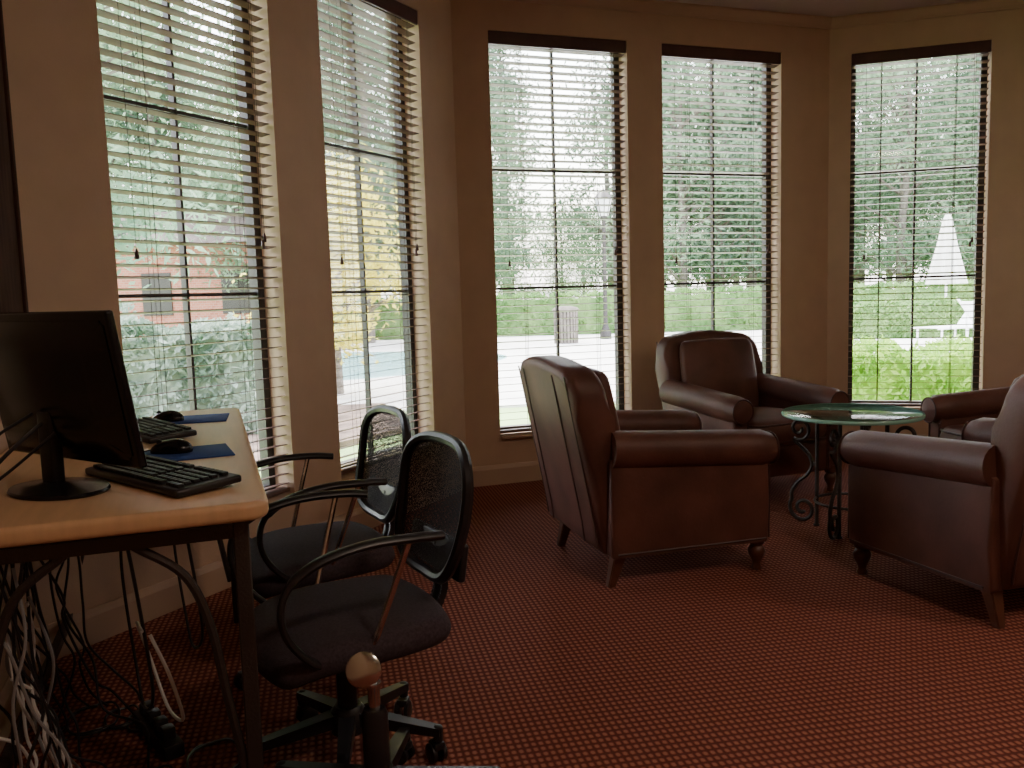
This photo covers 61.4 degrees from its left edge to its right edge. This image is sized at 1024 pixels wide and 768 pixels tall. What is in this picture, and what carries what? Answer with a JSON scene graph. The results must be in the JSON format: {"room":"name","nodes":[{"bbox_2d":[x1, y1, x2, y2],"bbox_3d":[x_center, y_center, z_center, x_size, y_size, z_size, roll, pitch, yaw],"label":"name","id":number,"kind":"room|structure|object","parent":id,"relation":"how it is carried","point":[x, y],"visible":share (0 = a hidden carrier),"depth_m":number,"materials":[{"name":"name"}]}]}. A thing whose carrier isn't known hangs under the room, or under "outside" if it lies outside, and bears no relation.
{"room":"lounge","nodes":[
{"label":"lounge","id":0,"kind":"room"},
{"bbox_2d":[0,417,27,688],"bbox_3d":[-0.896,-0.284,0.375,0.170,3.340,5.200,-4,6,-19],"label":"wall","id":1,"kind":"structure","parent":0,"point":[3,442],"depth_m":2.64,"materials":[{"name":"paint"}]},
{"bbox_2d":[0,0,28,312],"bbox_3d":[-1.536,-1.056,2.457,0.079,1.860,0.500,-4,6,-19],"label":"board","id":2,"kind":"object","parent":1,"relation":"attached to","point":[13,288],"visible":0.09,"depth_m":2.63,"materials":[{"name":"brown wood"}]},
{"bbox_2d":[0,634,39,753],"bbox_3d":[-0.767,1.109,0.552,0.018,0.125,5.000,-4,6,-19],"label":"baseboard","id":3,"kind":"structure","parent":1,"relation":"attached to","point":[6,690],"depth_m":2.46,"materials":[{"name":"beige paint"}]},
{"bbox_2d":[2,0,465,628],"bbox_3d":[-1.062,-0.663,4.048,0.170,3.340,3.061,1,7,28],"label":"wall","id":4,"kind":"structure","parent":0,"point":[53,47],"depth_m":3.94,"materials":[{"name":"paint"}]},
{"bbox_2d":[103,0,275,490],"bbox_3d":[-1.373,-0.682,3.571,0.051,2.487,0.866,1,7,28],"label":"window","id":5,"kind":"structure","parent":4,"relation":"in","point":[255,303],"depth_m":3.87,"materials":[{"name":"brown metal"}]},
{"bbox_2d":[96,0,289,497],"bbox_3d":[-1.285,-0.686,3.523,0.076,2.473,0.862,1,7,28],"label":"window blind","id":6,"kind":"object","parent":4,"relation":"in","point":[110,3],"depth_m":3.48,"materials":[{"name":"white plastic"}]},
{"bbox_2d":[36,470,461,665],"bbox_3d":[-0.937,0.738,4.151,0.019,0.125,2.861,1,7,28],"label":"baseboard","id":7,"kind":"structure","parent":4,"relation":"attached to","point":[104,621],"depth_m":3.29,"materials":[{"name":"beige paint"}]},
{"bbox_2d":[267,492,291,502],"bbox_3d":[-1.262,0.560,3.661,0.200,0.016,0.864,1,7,28],"label":"window sill","id":8,"kind":"structure","parent":4,"relation":"attached to","point":[277,497],"depth_m":3.93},
{"bbox_2d":[324,0,417,468],"bbox_3d":[-0.814,-0.810,4.633,0.050,2.487,0.865,1,7,28],"label":"window","id":9,"kind":"structure","parent":4,"relation":"in","point":[408,274],"depth_m":4.90,"materials":[{"name":"brown metal"}]},
{"bbox_2d":[317,0,430,474],"bbox_3d":[-0.725,-0.814,4.586,0.076,2.473,0.861,1,7,28],"label":"window blind","id":10,"kind":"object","parent":4,"relation":"in","point":[393,7],"depth_m":4.53,"materials":[{"name":"white plastic"}]},
{"bbox_2d":[341,449,437,480],"bbox_3d":[-0.702,0.432,4.723,0.200,0.016,0.863,1,7,28],"label":"window sill","id":11,"kind":"structure","parent":4,"relation":"attached to","point":[351,475],"depth_m":4.40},
{"bbox_2d":[275,651,500,767],"bbox_3d":[-0.289,0.801,1.961,0.579,0.414,0.576,-2,6,0],"label":"chair base","id":12,"kind":"object","parent":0,"point":[363,670],"depth_m":1.92,"materials":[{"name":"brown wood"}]},
{"bbox_2d":[0,461,1023,767],"bbox_3d":[2.020,0.991,1.980,7.493,0.100,8.520,2,7,31],"label":"floor","id":13,"kind":"structure","parent":0,"point":[699,658],"depth_m":2.78,"materials":[{"name":"carpet"}]},
{"bbox_2d":[0,543,239,767],"bbox_3d":[-0.996,0.642,2.201,0.569,0.718,0.919,-4,6,-19],"label":"cable bundle","id":14,"kind":"object","parent":13,"relation":"on","point":[46,712],"visible":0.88,"depth_m":2.14,"materials":[{"name":"black plastic"}]},
{"bbox_2d":[0,408,268,767],"bbox_3d":[-1.125,0.579,2.575,0.700,0.780,1.760,-4,6,-19],"label":"computer desk","id":15,"kind":"object","parent":13,"relation":"on","point":[124,517],"visible":0.75,"depth_m":1.85,"materials":[{"name":"laminate"}]},
{"bbox_2d":[0,412,55,479],"bbox_3d":[-1.165,0.167,1.900,0.284,0.183,0.175,-2,6,0],"label":"cable","id":16,"kind":"object","parent":15,"relation":"on","point":[39,424],"visible":1,"depth_m":1.92,"materials":[{"name":"black plastic"}]},
{"bbox_2d":[0,310,146,500],"bbox_3d":[-1.065,0.041,1.975,0.550,0.411,0.193,2,7,33],"label":"computer monitor","id":17,"kind":"object","parent":15,"relation":"on","point":[67,369],"visible":0.96,"depth_m":1.91,"materials":[{"name":"black plastic"}]},
{"bbox_2d":[85,454,241,497],"bbox_3d":[-0.844,0.214,2.066,0.460,0.032,0.160,3,8,41],"label":"keyboard","id":18,"kind":"object","parent":15,"relation":"on","point":[172,478],"visible":0.84,"depth_m":1.98,"materials":[{"name":"black plastic"}]},
{"bbox_2d":[137,416,196,443],"bbox_3d":[-1.186,0.146,2.807,0.150,0.032,0.440,-7,8,-42],"label":"keyboard","id":19,"kind":"object","parent":15,"relation":"on","point":[152,430],"visible":0.72,"depth_m":2.69,"materials":[{"name":"black plastic"}]},
{"bbox_2d":[145,443,234,460],"bbox_3d":[-0.920,0.195,2.416,0.250,0.004,0.210,-4,7,-25],"label":"mouse pad","id":20,"kind":"object","parent":15,"relation":"on","point":[214,450],"visible":0.51,"depth_m":2.40,"materials":[{"name":"blue fabric"}]},
{"bbox_2d":[144,439,192,453],"bbox_3d":[-1.016,0.178,2.405,0.235,0.038,0.075,-4,6,-21],"label":"computer mouse","id":21,"kind":"object","parent":20,"relation":"on","point":[170,446],"visible":0.8,"depth_m":2.41,"materials":[{"name":"black plastic"}]},
{"bbox_2d":[172,413,228,423],"bbox_3d":[-1.162,0.128,3.127,0.250,0.004,0.210,-3,6,-15],"label":"mouse pad","id":22,"kind":"object","parent":15,"relation":"on","point":[205,418],"visible":0.56,"depth_m":3.11,"materials":[{"name":"blue fabric"}]},
{"bbox_2d":[153,410,183,421],"bbox_3d":[-1.291,0.116,3.071,0.235,0.038,0.075,-3,6,-11],"label":"computer mouse","id":23,"kind":"object","parent":22,"relation":"on","point":[169,415],"visible":0.66,"depth_m":3.06,"materials":[{"name":"black plastic"}]},
{"bbox_2d":[133,700,184,760],"bbox_3d":[-0.981,0.948,2.384,0.055,0.074,0.280,-7,8,-39],"label":"power strip","id":24,"kind":"object","parent":13,"relation":"on","point":[165,739],"visible":0.91,"depth_m":2.31,"materials":[{"name":"black plastic"}]},
{"bbox_2d":[233,405,410,689],"bbox_3d":[-0.649,0.510,2.855,0.617,0.829,0.592,-5,7,-29],"label":"office chair","id":25,"kind":"object","parent":13,"relation":"on","point":[276,555],"visible":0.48,"depth_m":2.83,"materials":[{"name":"black plastic"}]},
{"bbox_2d":[227,431,473,767],"bbox_3d":[-0.420,0.568,2.240,0.604,0.828,0.583,-5,7,-29],"label":"office chair","id":26,"kind":"object","parent":13,"relation":"on","point":[308,634],"visible":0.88,"depth_m":2.21,"materials":[{"name":"black plastic"}]},
{"bbox_2d":[518,355,779,587],"bbox_3d":[0.557,0.321,3.837,0.944,0.932,0.826,-3,6,-16],"label":"leather armchair","id":27,"kind":"object","parent":13,"relation":"on","point":[629,483],"visible":1,"depth_m":3.50,"materials":[{"name":"brown leather"}]},
{"bbox_2d":[590,368,619,430],"bbox_3d":[0.340,0.155,3.759,0.165,0.479,0.549,-3,6,-16],"label":"cushion","id":28,"kind":"object","parent":27,"relation":"on","point":[601,375],"depth_m":3.49,"materials":[{"name":"brown leather"}]},
{"bbox_2d":[655,330,849,491],"bbox_3d":[1.394,0.150,5.234,0.826,0.932,0.944,-4,6,-22],"label":"leather armchair","id":29,"kind":"object","parent":13,"relation":"on","point":[718,375],"visible":0.65,"depth_m":5.24,"materials":[{"name":"brown leather"}]},
{"bbox_2d":[679,338,758,406],"bbox_3d":[1.305,-0.046,5.418,0.549,0.479,0.165,-4,6,-22],"label":"cushion","id":30,"kind":"object","parent":29,"relation":"on","point":[726,365],"depth_m":5.37,"materials":[{"name":"brown leather"}]},
{"bbox_2d":[749,407,826,445],"bbox_3d":[1.466,0.247,5.071,0.535,0.204,0.572,-4,6,-22],"label":"seat cushion","id":31,"kind":"object","parent":29,"relation":"on","point":[763,418],"depth_m":4.83,"materials":[{"name":"brown leather"}]},
{"bbox_2d":[781,403,925,539],"bbox_3d":[1.648,0.425,4.192,0.649,0.587,0.649,-2,6,0],"label":"glass side table","id":32,"kind":"object","parent":13,"relation":"on","point":[865,416],"visible":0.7,"depth_m":4.16,"materials":[{"name":"green"}]},
{"bbox_2d":[838,374,1023,628],"bbox_3d":[1.879,0.340,3.285,0.826,0.932,0.909,-4,6,-20],"label":"leather armchair","id":33,"kind":"object","parent":13,"relation":"on","point":[952,509],"visible":1,"depth_m":3.08,"materials":[{"name":"brown leather"}]},
{"bbox_2d":[1010,374,1023,387],"bbox_3d":[1.947,0.180,3.068,0.549,0.479,0.159,-4,6,-20],"label":"cushion","id":34,"kind":"object","parent":33,"relation":"on","point":[1017,378],"depth_m":2.94,"materials":[{"name":"brown leather"}]},
{"bbox_2d":[920,387,1009,439],"bbox_3d":[2.697,0.212,4.281,0.944,0.932,0.826,-2,6,-6],"label":"leather armchair","id":35,"kind":"object","parent":13,"relation":"on","point":[947,414],"visible":0.25,"depth_m":4.51,"materials":[{"name":"brown leather"}]},
{"bbox_2d":[939,424,964,439],"bbox_3d":[2.516,0.299,4.270,0.572,0.204,0.535,-2,6,-6],"label":"seat cushion","id":36,"kind":"object","parent":35,"relation":"on","point":[949,431],"depth_m":4.40,"materials":[{"name":"brown leather"}]},
{"bbox_2d":[450,0,829,466],"bbox_3d":[0.940,-0.905,5.798,2.942,3.340,0.170,-4,6,-19],"label":"wall","id":37,"kind":"structure","parent":0,"point":[802,151],"depth_m":5.66,"materials":[{"name":"paint"}]},
{"bbox_2d":[472,461,541,486],"bbox_3d":[1.013,0.502,5.856,2.742,0.125,0.018,-4,6,-19],"label":"baseboard","id":38,"kind":"structure","parent":37,"relation":"attached to","point":[498,474],"depth_m":5.48,"materials":[{"name":"beige paint"}]},
{"bbox_2d":[500,431,532,438],"bbox_3d":[0.348,0.303,5.669,0.931,0.016,0.200,-4,6,-19],"label":"window sill","id":39,"kind":"structure","parent":37,"relation":"attached to","point":[529,433],"depth_m":5.48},
{"bbox_2d":[488,44,623,429],"bbox_3d":[0.283,-0.945,5.619,0.933,2.487,0.050,-4,6,-19],"label":"window","id":40,"kind":"structure","parent":37,"relation":"in","point":[618,354],"depth_m":5.68,"materials":[{"name":"brown metal"}]},
{"bbox_2d":[488,30,629,433],"bbox_3d":[0.316,-0.942,5.524,0.929,2.473,0.076,-4,6,-19],"label":"window blind","id":41,"kind":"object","parent":37,"relation":"in","point":[515,39],"depth_m":5.47,"materials":[{"name":"white plastic"}]},
{"bbox_2d":[506,0,831,28],"bbox_3d":[0.930,-2.422,5.540,2.742,0.070,0.041,-4,6,-19],"label":"crown molding","id":42,"kind":"structure","parent":37,"relation":"attached to","point":[642,6],"depth_m":5.64,"materials":[{"name":"beige paint"}]},
{"bbox_2d":[662,56,770,374],"bbox_3d":[1.398,-1.019,6.008,0.926,2.487,0.050,-4,6,-19],"label":"window","id":43,"kind":"structure","parent":37,"relation":"in","point":[766,320],"depth_m":6.08,"materials":[{"name":"brown metal"}]},
{"bbox_2d":[662,44,780,373],"bbox_3d":[1.431,-1.016,5.913,0.922,2.473,0.076,-4,6,-19],"label":"window blind","id":44,"kind":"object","parent":37,"relation":"in","point":[712,54],"depth_m":5.85,"materials":[{"name":"white plastic"}]},
{"bbox_2d":[658,0,975,16],"bbox_3d":[1.928,-2.131,1.653,7.493,0.100,8.520,2,7,31],"label":"ceiling","id":45,"kind":"structure","parent":0,"point":[829,8],"depth_m":5.71,"materials":[{"name":"beige paint"}]},
{"bbox_2d":[827,8,1023,433],"bbox_3d":[3.002,-0.990,6.030,1.700,3.340,0.170,0,6,17],"label":"wall","id":46,"kind":"structure","parent":0,"point":[1002,309],"depth_m":5.88,"materials":[{"name":"paint"}]},
{"bbox_2d":[842,433,927,436],"bbox_3d":[3.016,0.419,6.087,1.500,0.125,0.018,0,6,17],"label":"baseboard","id":47,"kind":"structure","parent":46,"relation":"attached to","point":[842,433],"depth_m":6.12,"materials":[{"name":"beige paint"}]},
{"bbox_2d":[848,52,987,403],"bbox_3d":[2.854,-1.074,6.124,0.874,2.487,0.050,0,6,17],"label":"window","id":48,"kind":"structure","parent":46,"relation":"in","point":[975,360],"depth_m":6.09,"materials":[{"name":"brown metal"}]},
{"bbox_2d":[848,40,991,406],"bbox_3d":[2.825,-1.069,6.027,0.870,2.473,0.076,0,6,17],"label":"window blind","id":49,"kind":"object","parent":46,"relation":"in","point":[972,48],"depth_m":5.98,"materials":[{"name":"white plastic"}]},
{"bbox_2d":[830,0,1023,28],"bbox_3d":[2.927,-2.505,5.771,1.500,0.070,0.040,0,6,17],"label":"crown molding","id":50,"kind":"structure","parent":46,"relation":"attached to","point":[978,6],"depth_m":5.81,"materials":[{"name":"beige paint"}]},
{"label":"outside","id":51,"kind":"structure","parent":0,"visible":0},
{"bbox_2d":[258,403,615,476],"bbox_3d":[4.950,-1.772,29.993,150.000,0.300,120.000,-2,6,0],"label":"lawn","id":52,"kind":"structure","parent":51,"point":[518,415],"depth_m":9.22,"materials":[{"name":"green plant"}]},
{"bbox_2d":[119,299,139,336],"bbox_3d":[-7.465,-0.343,11.660,4.331,1.540,1.904,-3,6,-10],"label":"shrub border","id":53,"kind":"object","parent":52,"relation":"on","point":[123,306],"visible":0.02,"depth_m":12.35,"materials":[{"name":"green plant"}]},
{"bbox_2d":[102,22,166,207],"bbox_3d":[-23.686,-12.390,51.774,9.091,17.971,8.856,-4,6,-20],"label":"tree","id":54,"kind":"object","parent":52,"relation":"on","point":[106,22],"visible":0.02,"depth_m":50.76,"materials":[{"name":"green plant"}]},
{"bbox_2d":[98,0,229,211],"bbox_3d":[-15.294,-10.232,36.526,8.275,16.358,8.061,-2,6,0],"label":"tree","id":55,"kind":"object","parent":52,"relation":"on","point":[163,96],"visible":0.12,"depth_m":36.26,"materials":[{"name":"green plant"}]},
{"bbox_2d":[97,5,235,211],"bbox_3d":[-17.746,-10.254,39.204,11.965,15.995,11.981,2,7,34],"label":"tree","id":56,"kind":"object","parent":52,"relation":"on","point":[109,134],"visible":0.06,"depth_m":37.77,"materials":[{"name":"green plant"}]},
{"bbox_2d":[124,71,241,208],"bbox_3d":[-14.275,-8.761,41.021,9.307,12.442,9.319,-2,6,-6],"label":"tree","id":57,"kind":"object","parent":52,"relation":"on","point":[200,126],"visible":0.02,"depth_m":39.82,"materials":[{"name":"green plant"}]},
{"bbox_2d":[115,243,357,334],"bbox_3d":[-13.327,-3.385,32.766,15.000,3.400,4.000,-1,6,8],"label":"brick wall","id":58,"kind":"structure","parent":52,"relation":"on","point":[123,283],"depth_m":30.50,"materials":[{"name":"red brick"}]},
{"bbox_2d":[141,270,250,315],"bbox_3d":[-14.097,-3.162,30.845,10.100,1.500,0.082,-1,6,8],"label":"building windows","id":59,"kind":"structure","parent":58,"relation":"in","point":[163,283],"depth_m":30.51,"materials":[{"name":"grey glass"}]},
{"bbox_2d":[113,208,376,246],"bbox_3d":[-13.397,-5.771,32.516,16.000,1.400,5.200,-1,6,8],"label":"pitched roof","id":60,"kind":"structure","parent":58,"relation":"on","point":[239,230],"depth_m":30.48,"materials":[{"name":"grey"}]},
{"bbox_2d":[173,35,339,209],"bbox_3d":[-10.252,-8.376,35.234,7.460,12.636,8.345,-6,8,-38],"label":"tree","id":61,"kind":"object","parent":52,"relation":"on","point":[222,67],"visible":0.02,"depth_m":34.98,"materials":[{"name":"green plant"}]},
{"bbox_2d":[140,24,393,292],"bbox_3d":[-8.954,-7.498,31.398,10.096,11.615,9.653,-1,6,11],"label":"tree","id":62,"kind":"object","parent":52,"relation":"on","point":[222,186],"visible":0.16,"depth_m":30.00,"materials":[{"name":"green plant"}]},
{"bbox_2d":[247,402,401,459],"bbox_3d":[-4.299,0.581,8.303,6.601,0.050,3.833,-3,6,-15],"label":"mulch","id":63,"kind":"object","parent":52,"relation":"on","point":[341,408],"visible":0.09,"depth_m":8.82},
{"bbox_2d":[120,312,257,433],"bbox_3d":[-3.969,-0.012,8.265,2.914,1.345,1.472,-5,7,-28],"label":"shrub border","id":64,"kind":"object","parent":63,"relation":"on","point":[131,343],"visible":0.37,"depth_m":8.14,"materials":[{"name":"green plant"}]},
{"bbox_2d":[320,0,371,205],"bbox_3d":[-9.193,-9.980,38.566,7.626,15.075,7.429,-2,6,-6],"label":"tree","id":65,"kind":"object","parent":52,"relation":"on","point":[322,0],"visible":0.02,"depth_m":38.75,"materials":[{"name":"green plant"}]},
{"bbox_2d":[318,0,399,289],"bbox_3d":[-6.307,-10.240,38.537,9.108,15.427,10.188,2,7,29],"label":"tree","id":66,"kind":"object","parent":52,"relation":"on","point":[346,48],"visible":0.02,"depth_m":37.07,"materials":[{"name":"green plant"}]},
{"bbox_2d":[337,93,399,293],"bbox_3d":[-10.235,-11.171,53.652,8.481,14.365,9.487,-3,6,-14],"label":"tree","id":67,"kind":"object","parent":52,"relation":"on","point":[377,93],"visible":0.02,"depth_m":54.03,"materials":[{"name":"green plant"}]},
{"bbox_2d":[320,14,528,280],"bbox_3d":[-4.649,-9.773,37.912,10.876,14.538,10.890,-2,6,-4],"label":"tree","id":68,"kind":"object","parent":52,"relation":"on","point":[327,69],"visible":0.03,"depth_m":36.85,"materials":[{"name":"green plant"}]},
{"bbox_2d":[373,79,570,294],"bbox_3d":[-2.291,-7.740,36.370,8.870,10.673,9.278,3,8,40],"label":"tree","id":69,"kind":"object","parent":52,"relation":"on","point":[512,134],"visible":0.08,"depth_m":36.00,"materials":[{"name":"green plant"}]},
{"bbox_2d":[494,208,551,299],"bbox_3d":[-0.234,-6.433,45.698,4.504,6.014,4.498,3,8,38],"label":"tree","id":70,"kind":"object","parent":52,"relation":"on","point":[511,223],"visible":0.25,"depth_m":45.36,"materials":[{"name":"green plant"}]},
{"bbox_2d":[489,49,558,283],"bbox_3d":[-1.447,-8.118,31.231,6.132,12.444,6.295,-1,6,5],"label":"tree","id":71,"kind":"object","parent":52,"relation":"on","point":[496,200],"visible":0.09,"depth_m":31.12,"materials":[{"name":"green plant"}]},
{"bbox_2d":[489,49,559,296],"bbox_3d":[-0.950,-14.689,58.599,10.014,19.797,9.756,-7,8,-44],"label":"tree","id":72,"kind":"object","parent":52,"relation":"on","point":[497,50],"visible":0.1,"depth_m":57.11,"materials":[{"name":"green plant"}]},
{"bbox_2d":[526,206,593,298],"bbox_3d":[2.781,-6.483,45.324,4.498,6.014,4.504,-3,6,-14],"label":"tree","id":73,"kind":"object","parent":52,"relation":"on","point":[548,251],"visible":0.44,"depth_m":44.96,"materials":[{"name":"green plant"}]},
{"bbox_2d":[517,56,613,294],"bbox_3d":[4.385,-9.640,42.734,8.410,12.734,7.518,-1,6,7],"label":"tree","id":74,"kind":"object","parent":52,"relation":"on","point":[587,187],"visible":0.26,"depth_m":42.09,"materials":[{"name":"green plant"}]},
{"bbox_2d":[543,202,602,294],"bbox_3d":[4.807,-8.113,54.845,5.355,7.159,5.362,-6,7,-37],"label":"tree","id":75,"kind":"object","parent":52,"relation":"on","point":[580,272],"visible":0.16,"depth_m":54.46,"materials":[{"name":"green plant"}]},
{"bbox_2d":[591,132,693,278],"bbox_3d":[9.715,-11.870,57.663,10.295,13.762,10.308,3,7,35],"label":"tree","id":76,"kind":"object","parent":52,"relation":"on","point":[670,132],"visible":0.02,"depth_m":58.19,"materials":[{"name":"green plant"}]},
{"bbox_2d":[337,330,971,411],"bbox_3d":[7.982,-0.742,17.794,48.000,0.050,18.500,-2,6,0],"label":"paving","id":77,"kind":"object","parent":52,"relation":"on","point":[518,400],"visible":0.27,"depth_m":17.20,"materials":[{"name":"concrete"}]},
{"bbox_2d":[96,0,244,287],"bbox_3d":[-9.418,-6.500,15.890,9.652,12.886,9.640,0,6,14],"label":"tree","id":78,"kind":"object","parent":77,"relation":"on","point":[117,148],"visible":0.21,"depth_m":16.36,"materials":[{"name":"green plant"}]},
{"bbox_2d":[223,0,401,342],"bbox_3d":[-4.133,-6.709,25.277,6.514,11.032,7.286,0,6,18],"label":"tree","id":79,"kind":"object","parent":77,"relation":"on","point":[373,179],"visible":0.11,"depth_m":24.71,"materials":[{"name":"green plant"}]},
{"bbox_2d":[232,142,401,394],"bbox_3d":[-2.348,-1.634,11.915,3.179,3.611,2.703,-4,6,-19],"label":"ornamental tree","id":80,"kind":"object","parent":77,"relation":"on","point":[333,255],"visible":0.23,"depth_m":11.66,"materials":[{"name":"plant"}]},
{"bbox_2d":[341,352,506,380],"bbox_3d":[-4.612,-0.349,17.343,9.014,0.030,7.600,-2,6,0],"label":"swimming pool","id":81,"kind":"object","parent":77,"relation":"on","point":[391,357],"visible":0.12,"depth_m":16.76,"materials":[{"name":"liquid"}]},
{"bbox_2d":[552,306,578,343],"bbox_3d":[1.405,-1.544,22.465,0.700,0.980,0.693,-2,6,0],"label":"trash bin","id":82,"kind":"object","parent":77,"relation":"on","point":[572,322],"visible":0.76,"depth_m":22.20,"materials":[{"name":"metal"}]},
{"bbox_2d":[595,188,611,338],"bbox_3d":[2.554,-3.306,23.793,0.499,4.180,0.499,1,6,22],"label":"lamp post","id":83,"kind":"object","parent":77,"relation":"on","point":[600,194],"visible":0.7,"depth_m":23.70,"materials":[{"name":"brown metal"}]},
{"bbox_2d":[913,313,972,340],"bbox_3d":[9.486,-1.363,18.303,1.784,0.994,0.684,-4,6,-20],"label":"lounger","id":84,"kind":"object","parent":77,"relation":"on","point":[962,320],"visible":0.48,"depth_m":18.31,"materials":[{"name":"white plastic"}]},
{"bbox_2d":[925,214,967,296],"bbox_3d":[11.419,-2.935,22.653,0.981,3.100,0.981,-5,7,-28],"label":"patio umbrella","id":85,"kind":"object","parent":77,"relation":"on","point":[947,216],"visible":0.53,"depth_m":22.41,"materials":[{"name":"white fabric"}]},
{"bbox_2d":[957,299,972,336],"bbox_3d":[9.448,-1.171,16.479,1.784,0.994,0.684,-4,6,-20],"label":"lounger","id":86,"kind":"object","parent":77,"relation":"on","point":[965,307],"visible":0.08,"depth_m":16.47,"materials":[{"name":"white plastic"}]},
{"bbox_2d":[341,277,973,340],"bbox_3d":[8.932,-2.446,27.169,30.315,1.639,1.812,-1,6,3],"label":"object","id":87,"kind":"object","parent":52,"relation":"on","point":[392,315],"visible":0.31,"depth_m":26.75,"materials":[{"name":"green plant"}]},
{"bbox_2d":[559,61,761,294],"bbox_3d":[6.394,-7.370,31.444,9.087,10.454,8.688,-2,6,-3],"label":"tree","id":88,"kind":"object","parent":52,"relation":"on","point":[716,182],"visible":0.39,"depth_m":30.75,"materials":[{"name":"green plant"}]},
{"bbox_2d":[594,59,735,295],"bbox_3d":[6.696,-9.960,36.830,7.129,14.467,7.318,3,7,36],"label":"tree","id":89,"kind":"object","parent":52,"relation":"on","point":[665,62],"visible":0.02,"depth_m":36.35,"materials":[{"name":"green plant"}]},
{"bbox_2d":[606,61,761,289],"bbox_3d":[8.227,-8.563,32.461,8.257,12.503,7.382,-6,7,-36],"label":"tree","id":90,"kind":"object","parent":52,"relation":"on","point":[721,236],"visible":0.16,"depth_m":31.65,"materials":[{"name":"green plant"}]},
{"bbox_2d":[611,86,761,290],"bbox_3d":[8.151,-7.755,35.962,8.846,10.177,8.458,-8,8,-45],"label":"tree","id":91,"kind":"object","parent":52,"relation":"on","point":[693,126],"visible":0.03,"depth_m":35.09,"materials":[{"name":"green plant"}]},
{"bbox_2d":[674,80,761,292],"bbox_3d":[10.240,-12.261,37.509,9.213,18.697,9.458,3,8,39],"label":"tree","id":92,"kind":"object","parent":52,"relation":"on","point":[747,80],"visible":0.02,"depth_m":37.03,"materials":[{"name":"green plant"}]},
{"bbox_2d":[689,89,751,293],"bbox_3d":[14.041,-11.564,52.590,10.440,13.956,10.454,-2,6,-2],"label":"tree","id":93,"kind":"object","parent":52,"relation":"on","point":[738,89],"visible":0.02,"depth_m":53.55,"materials":[{"name":"green plant"}]},
{"bbox_2d":[690,64,858,288],"bbox_3d":[9.565,-9.043,32.989,6.541,13.274,6.715,2,7,32],"label":"tree","id":94,"kind":"object","parent":52,"relation":"on","point":[751,81],"visible":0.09,"depth_m":32.64,"materials":[{"name":"green plant"}]},
{"bbox_2d":[701,61,897,276],"bbox_3d":[12.406,-8.628,35.448,7.772,11.768,6.948,-6,7,-33],"label":"tree","id":95,"kind":"object","parent":52,"relation":"on","point":[896,61],"visible":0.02,"depth_m":33.90,"materials":[{"name":"green plant"}]},
{"bbox_2d":[725,67,897,286],"bbox_3d":[11.574,-8.941,33.868,7.538,12.768,8.432,0,6,13],"label":"tree","id":96,"kind":"object","parent":52,"relation":"on","point":[863,161],"visible":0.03,"depth_m":32.97,"materials":[{"name":"green plant"}]},
{"bbox_2d":[853,64,940,289],"bbox_3d":[16.078,-11.389,38.904,8.047,16.330,8.261,-6,7,-34],"label":"tree","id":97,"kind":"object","parent":52,"relation":"on","point":[862,272],"visible":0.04,"depth_m":38.43,"materials":[{"name":"green plant"}]},
{"bbox_2d":[855,112,941,288],"bbox_3d":[22.254,-10.655,50.861,9.992,12.023,10.451,-1,6,5],"label":"tree","id":98,"kind":"object","parent":52,"relation":"on","point":[888,271],"visible":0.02,"depth_m":50.78,"materials":[{"name":"green plant"}]},
{"bbox_2d":[852,334,971,400],"bbox_3d":[4.550,-0.035,7.925,3.505,0.956,1.188,0,6,13],"label":"boxwood hedge","id":99,"kind":"object","parent":52,"relation":"on","point":[861,372],"visible":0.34,"depth_m":7.72,"materials":[{"name":"green plant"}]},
{"bbox_2d":[853,295,972,337],"bbox_3d":[9.957,-1.619,21.023,5.287,1.146,1.491,-1,6,10],"label":"hedge","id":100,"kind":"object","parent":52,"relation":"on","point":[886,331],"visible":0.33,"depth_m":20.60,"materials":[{"name":"green plant"}]},
{"bbox_2d":[854,54,978,288],"bbox_3d":[13.743,-8.099,31.547,8.580,11.454,8.569,2,7,32],"label":"tree","id":101,"kind":"object","parent":52,"relation":"on","point":[911,132],"visible":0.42,"depth_m":31.05,"materials":[{"name":"green plant"}]},
{"bbox_2d":[867,73,977,275],"bbox_3d":[19.276,-8.480,37.665,9.227,10.615,8.822,1,6,23],"label":"tree","id":102,"kind":"object","parent":52,"relation":"on","point":[919,112],"visible":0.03,"depth_m":37.28,"materials":[{"name":"green plant"}]},
{"bbox_2d":[865,53,979,281],"bbox_3d":[18.387,-10.634,40.520,8.474,14.353,9.479,2,7,34],"label":"tree","id":103,"kind":"object","parent":52,"relation":"on","point":[871,239],"visible":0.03,"depth_m":41.11,"materials":[{"name":"green plant"}]},
{"bbox_2d":[869,53,979,286],"bbox_3d":[17.648,-10.085,32.704,7.554,14.933,7.359,-2,6,-1],"label":"tree","id":104,"kind":"object","parent":52,"relation":"on","point":[965,59],"visible":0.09,"depth_m":33.16,"materials":[{"name":"green plant"}]},
{"bbox_2d":[891,64,978,277],"bbox_3d":[17.486,-7.011,30.469,8.077,9.292,7.722,-1,6,9],"label":"tree","id":105,"kind":"object","parent":52,"relation":"on","point":[964,249],"visible":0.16,"depth_m":30.46,"materials":[{"name":"green plant"}]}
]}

